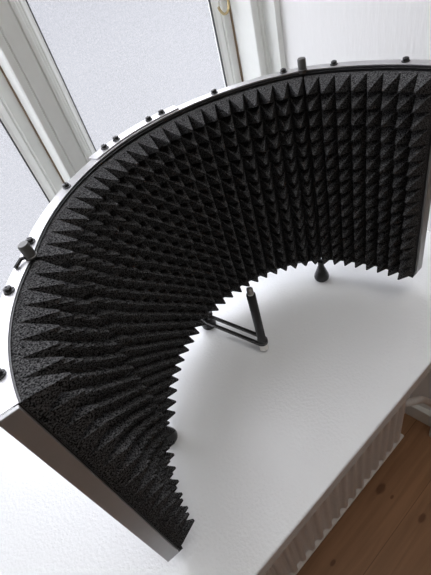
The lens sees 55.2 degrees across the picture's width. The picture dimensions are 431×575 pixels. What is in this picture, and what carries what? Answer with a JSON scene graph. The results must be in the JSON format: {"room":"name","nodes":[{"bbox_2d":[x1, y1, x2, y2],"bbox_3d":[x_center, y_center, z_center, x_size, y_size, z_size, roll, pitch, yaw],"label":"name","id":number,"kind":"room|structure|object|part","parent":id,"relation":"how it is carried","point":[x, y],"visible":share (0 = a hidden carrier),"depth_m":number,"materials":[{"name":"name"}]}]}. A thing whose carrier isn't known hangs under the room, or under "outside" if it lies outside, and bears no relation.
{"room":"studio","nodes":[
{"label":"studio","id":0,"kind":"room"},
{"bbox_2d":[279,0,430,410],"bbox_3d":[0.998,-1.348,1.014,2.240,3.000,0.641,-39,47,-21],"label":"wall","id":1,"kind":"structure","parent":0,"point":[318,31],"depth_m":0.80,"materials":[{"name":"white paint"}]},
{"bbox_2d":[405,404,430,426],"bbox_3d":[1.519,-0.212,1.833,2.242,0.069,0.095,-39,47,-21],"label":"baseboard","id":2,"kind":"structure","parent":1,"relation":"attached to","point":[422,414],"depth_m":1.43,"materials":[{"name":"white paint"}]},
{"bbox_2d":[296,413,430,574],"bbox_3d":[1.498,1.665,0.063,6.000,0.100,5.000,-39,47,-21],"label":"floor","id":3,"kind":"structure","parent":0,"point":[386,529],"depth_m":1.27,"materials":[{"name":"brown wood"}]},
{"bbox_3d":[0.170,0.508,1.045,1.156,0.762,0.062,-39,47,-21],"label":"wall niche","id":4,"kind":"object","parent":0,"visible":0},
{"bbox_2d":[265,396,430,574],"bbox_3d":[0.248,0.554,0.994,1.090,0.735,0.088,-39,47,-21],"label":"radiator","id":5,"kind":"object","parent":4,"relation":"attached to","point":[292,559],"visible":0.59,"depth_m":0.99,"materials":[{"name":"white metal"}]},
{"bbox_3d":[-0.554,-1.373,-0.590,1.171,0.062,0.641,-39,47,-21],"label":"lintel","id":6,"kind":"object","parent":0,"visible":0},
{"bbox_2d":[0,0,285,202],"bbox_3d":[-0.443,-0.711,0.301,1.108,2.125,0.127,-39,47,-21],"label":"window","id":7,"kind":"structure","parent":6,"relation":"attached to","point":[39,114],"depth_m":0.76,"materials":[{"name":"white paint"}]},
{"bbox_3d":[-0.444,-0.734,0.324,0.055,2.125,0.077,-39,47,-21],"label":"post","id":8,"kind":"part","parent":7,"relation":"part of","materials":[{"name":"white paint"}]},
{"bbox_3d":[-0.060,-1.023,0.490,0.049,2.125,0.127,-39,47,-21],"label":"jamb casing","id":9,"kind":"part","parent":7,"relation":"part of","materials":[{"name":"white paint"}]},
{"bbox_3d":[-1.486,0.676,-0.208,2.401,3.000,0.641,-39,47,-21],"label":"wall","id":10,"kind":"structure","parent":0,"visible":0},
{"bbox_2d":[0,230,430,574],"bbox_3d":[-0.031,0.203,0.818,1.950,0.036,0.592,-39,47,-21],"label":"windowsill","id":11,"kind":"structure","parent":10,"relation":"attached to","point":[264,439],"depth_m":0.72,"materials":[{"name":"white paint"}]},
{"bbox_2d":[0,56,430,561],"bbox_3d":[0.028,-0.016,0.653,0.657,0.464,0.331,-39,47,-21],"label":"shield","id":12,"kind":"object","parent":11,"relation":"on","point":[204,197],"visible":1,"depth_m":0.62,"materials":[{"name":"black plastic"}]},
{"bbox_3d":[-0.185,0.032,0.369,0.032,0.002,0.194,-20,43,-2],"label":"rail","id":13,"kind":"part","parent":12,"relation":"part of","materials":[{"name":"metal"}]},
{"bbox_3d":[-0.177,0.030,0.370,0.019,0.001,0.185,-20,43,-2],"label":"edge trim","id":14,"kind":"part","parent":12,"relation":"part of","materials":[{"name":"black plastic"}]},
{"bbox_3d":[-0.118,-0.229,0.603,0.028,0.004,0.163,29,60,38],"label":"joint plate","id":15,"kind":"part","parent":12,"relation":"part of","materials":[{"name":"metal"}]},
{"bbox_3d":[-0.078,-0.205,0.570,0.133,0.006,0.499,29,60,38],"label":"rail","id":16,"kind":"part","parent":12,"relation":"part of","materials":[{"name":"metal"}]},
{"bbox_3d":[-0.072,-0.200,0.567,0.120,0.003,0.477,29,60,38],"label":"edge trim","id":17,"kind":"part","parent":12,"relation":"part of","materials":[{"name":"black plastic"}]},
{"bbox_3d":[0.039,0.086,0.841,0.153,0.007,0.022,19,54,33],"label":"microphone arm","id":18,"kind":"part","parent":12,"relation":"part of"},
{"bbox_3d":[0.076,0.057,0.758,0.018,0.130,0.018,-39,47,-21],"label":"post","id":19,"kind":"part","parent":12,"relation":"part of","materials":[{"name":"black metal"}]},
{"bbox_3d":[0.019,0.066,0.834,0.135,0.014,0.510,28,60,38],"label":"rail","id":20,"kind":"part","parent":12,"relation":"part of","materials":[{"name":"black"}]},
{"bbox_3d":[0.180,-0.198,0.759,0.017,0.387,0.006,-35,46,-18],"label":"hinge rod","id":21,"kind":"part","parent":12,"relation":"part of","materials":[{"name":"black"}]},
{"bbox_3d":[0.213,-0.305,0.578,0.186,0.003,0.015,16,53,31],"label":"edge trim","id":22,"kind":"part","parent":12,"relation":"part of","materials":[{"name":"black plastic"}]},
{"bbox_3d":[0.216,-0.313,0.580,0.193,0.002,0.027,16,53,31],"label":"rail","id":23,"kind":"part","parent":12,"relation":"part of","materials":[{"name":"metal"}]},
{"bbox_3d":[0.311,-0.051,0.846,0.193,0.004,0.032,16,53,31],"label":"rail","id":24,"kind":"part","parent":12,"relation":"part of","materials":[{"name":"black"}]}
]}

